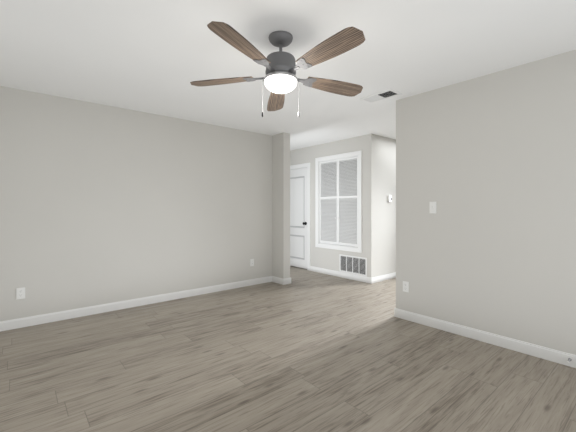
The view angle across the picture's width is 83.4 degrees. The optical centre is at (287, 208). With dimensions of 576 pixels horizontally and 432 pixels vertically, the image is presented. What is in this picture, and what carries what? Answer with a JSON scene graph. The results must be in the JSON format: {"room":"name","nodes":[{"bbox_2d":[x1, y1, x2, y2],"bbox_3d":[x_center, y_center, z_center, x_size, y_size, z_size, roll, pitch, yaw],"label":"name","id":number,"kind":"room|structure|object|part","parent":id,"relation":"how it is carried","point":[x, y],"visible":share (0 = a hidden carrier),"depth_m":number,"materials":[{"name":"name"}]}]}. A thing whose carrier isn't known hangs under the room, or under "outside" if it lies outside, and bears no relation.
{"room":"empty living room","nodes":[
{"label":"empty living room","id":0,"kind":"room"},
{"bbox_2d":[0,86,271,321],"bbox_3d":[-1.829,0.000,4.176,3.976,2.440,0.140,0,0,-40],"label":"wall","id":1,"kind":"structure","parent":0,"point":[100,204],"depth_m":3.91,"materials":[{"name":"beige paint"}]},
{"bbox_2d":[16,287,24,299],"bbox_3d":[-2.738,0.870,3.310,0.070,0.114,0.008,0,0,-40],"label":"electrical outlet","id":2,"kind":"object","parent":1,"relation":"attached to","point":[20,293],"visible":1,"depth_m":3.31,"materials":[{"name":"white plastic"}]},
{"bbox_2d":[0,276,271,331],"bbox_3d":[-1.715,1.173,4.172,3.806,0.095,0.014,0,0,-40],"label":"baseboard","id":3,"kind":"structure","parent":1,"relation":"attached to","point":[74,313],"depth_m":3.89,"materials":[{"name":"white wood"}]},
{"bbox_2d":[272,132,289,278],"bbox_3d":[-0.664,0.000,5.985,0.140,2.440,2.000,0,0,-40],"label":"wall","id":4,"kind":"structure","parent":0,"point":[280,205],"depth_m":5.24,"materials":[{"name":"beige paint"}]},
{"bbox_2d":[272,276,283,284],"bbox_3d":[-0.157,1.173,5.266,0.014,0.095,0.274,0,0,-40],"label":"baseboard","id":5,"kind":"structure","parent":4,"relation":"attached to","point":[278,280],"depth_m":5.25,"materials":[{"name":"white wood"}]},
{"bbox_2d":[284,277,290,283],"bbox_3d":[-0.601,1.173,6.030,0.014,0.095,2.014,0,0,-40],"label":"baseboard","id":6,"kind":"structure","parent":4,"relation":"attached to","point":[288,280],"depth_m":5.23,"materials":[{"name":"white wood"}]},
{"bbox_2d":[0,266,575,431],"bbox_3d":[0.665,1.280,3.900,7.750,0.120,7.500,0,0,-40],"label":"floor","id":7,"kind":"structure","parent":0,"point":[305,350],"depth_m":2.42,"materials":[{"name":"brown wood"}]},
{"bbox_2d":[0,0,575,150],"bbox_3d":[0.665,-1.280,3.900,7.750,0.120,7.500,0,0,-40],"label":"ceiling","id":8,"kind":"structure","parent":0,"point":[157,57],"depth_m":2.51,"materials":[{"name":"white paint"}]},
{"bbox_2d":[190,21,364,116],"bbox_3d":[-0.012,-0.930,2.250,1.311,0.579,1.272,0,0,-40],"label":"ceiling fan","id":9,"kind":"object","parent":8,"relation":"hanging from","point":[281,79],"visible":1,"depth_m":2.19,"materials":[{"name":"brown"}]},
{"bbox_3d":[-0.431,-0.935,2.366,0.605,0.037,0.146,-1,-4,12],"label":"blade","id":10,"kind":"part","parent":9,"relation":"part of","materials":[{"name":"brown wood"}]},
{"bbox_3d":[-0.245,-0.961,1.951,0.146,0.037,0.605,-2,-4,30],"label":"blade","id":11,"kind":"part","parent":9,"relation":"part of","materials":[{"name":"brown wood"}]},
{"bbox_3d":[-0.092,-0.917,2.670,0.146,0.037,0.605,0,-4,-6],"label":"blade","id":12,"kind":"part","parent":9,"relation":"part of","materials":[{"name":"brown wood"}]},
{"bbox_3d":[0.208,-0.958,1.998,0.146,0.037,0.605,3,-5,-42],"label":"blade","id":13,"kind":"part","parent":9,"relation":"part of","materials":[{"name":"brown wood"}]},
{"bbox_3d":[0.302,-0.931,2.443,0.605,0.037,0.146,2,-4,-24],"label":"blade","id":14,"kind":"part","parent":9,"relation":"part of","materials":[{"name":"brown wood"}]},
{"bbox_2d":[361,89,400,102],"bbox_3d":[1.004,-1.216,3.506,0.200,0.008,0.380,0,0,-40],"label":"ceiling vent","id":15,"kind":"object","parent":8,"relation":"in","point":[386,94],"visible":1,"depth_m":3.50,"materials":[{"name":"white metal"}]},
{"bbox_2d":[290,134,375,277],"bbox_3d":[0.487,0.000,6.395,0.140,2.440,2.860,0,0,-40],"label":"wall","id":16,"kind":"structure","parent":0,"point":[325,258],"depth_m":5.50,"materials":[{"name":"beige paint"}]},
{"bbox_2d":[290,168,306,268],"bbox_3d":[0.143,0.196,6.694,0.106,2.025,0.754,0,0,-40],"label":"door","id":17,"kind":"structure","parent":16,"relation":"in","point":[298,217],"depth_m":6.64,"materials":[{"name":"white wood"}]},
{"bbox_2d":[290,163,309,270],"bbox_3d":[0.190,0.160,6.733,0.162,2.120,0.920,0,0,-40],"label":"door frame","id":18,"kind":"structure","parent":16,"relation":"attached to","point":[304,165],"depth_m":6.36,"materials":[{"name":"white wood"}]},
{"bbox_2d":[315,150,361,252],"bbox_3d":[0.934,-0.115,5.851,0.160,1.710,1.081,0,0,-40],"label":"window","id":19,"kind":"structure","parent":16,"relation":"attached to","point":[338,215],"depth_m":5.80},
{"bbox_2d":[310,266,371,283],"bbox_3d":[0.891,1.173,5.798,0.014,0.095,1.405,0,0,-40],"label":"baseboard","id":20,"kind":"structure","parent":16,"relation":"attached to","point":[316,269],"depth_m":5.70,"materials":[{"name":"white wood"}]},
{"bbox_2d":[339,254,366,276],"bbox_3d":[1.109,0.968,5.543,0.011,0.305,0.585,0,0,-40],"label":"air vent","id":21,"kind":"object","parent":16,"relation":"in","point":[356,265],"visible":1,"depth_m":5.53,"materials":[{"name":"white metal"}]},
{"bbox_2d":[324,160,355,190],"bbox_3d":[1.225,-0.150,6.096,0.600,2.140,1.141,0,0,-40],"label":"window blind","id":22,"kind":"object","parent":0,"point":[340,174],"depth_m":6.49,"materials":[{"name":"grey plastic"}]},
{"bbox_2d":[372,272,395,282],"bbox_3d":[2.185,1.173,5.948,2.184,0.095,0.014,0,0,-40],"label":"baseboard","id":23,"kind":"structure","parent":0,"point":[391,275],"depth_m":5.46,"materials":[{"name":"white wood"}]},
{"bbox_2d":[376,135,395,275],"bbox_3d":[2.194,0.000,6.057,2.030,2.440,0.140,0,0,-40],"label":"wall","id":24,"kind":"structure","parent":0,"point":[385,208],"depth_m":5.52,"materials":[{"name":"beige paint"}]},
{"bbox_2d":[396,50,575,354],"bbox_3d":[2.208,0.000,2.586,0.140,2.440,2.900,0,0,-40],"label":"wall","id":25,"kind":"structure","parent":0,"point":[486,164],"depth_m":2.90,"materials":[{"name":"beige paint"}]},
{"bbox_2d":[403,281,408,291],"bbox_3d":[1.294,0.860,3.553,0.008,0.114,0.070,0,0,-40],"label":"electrical outlet","id":26,"kind":"object","parent":25,"relation":"attached to","point":[405,286],"visible":1,"depth_m":3.55,"materials":[{"name":"white plastic"}]},
{"bbox_2d":[429,202,435,212],"bbox_3d":[1.485,-0.010,3.318,0.020,0.120,0.070,0,0,-40],"label":"light switch","id":27,"kind":"object","parent":25,"relation":"attached to","point":[432,207],"visible":1,"depth_m":3.32,"materials":[{"name":"white plastic"}]},
{"bbox_2d":[394,308,575,367],"bbox_3d":[2.135,1.173,2.553,0.014,0.095,2.884,0,0,-40],"label":"baseboard","id":28,"kind":"structure","parent":25,"relation":"attached to","point":[552,355],"depth_m":2.90,"materials":[{"name":"white wood"}]}
]}

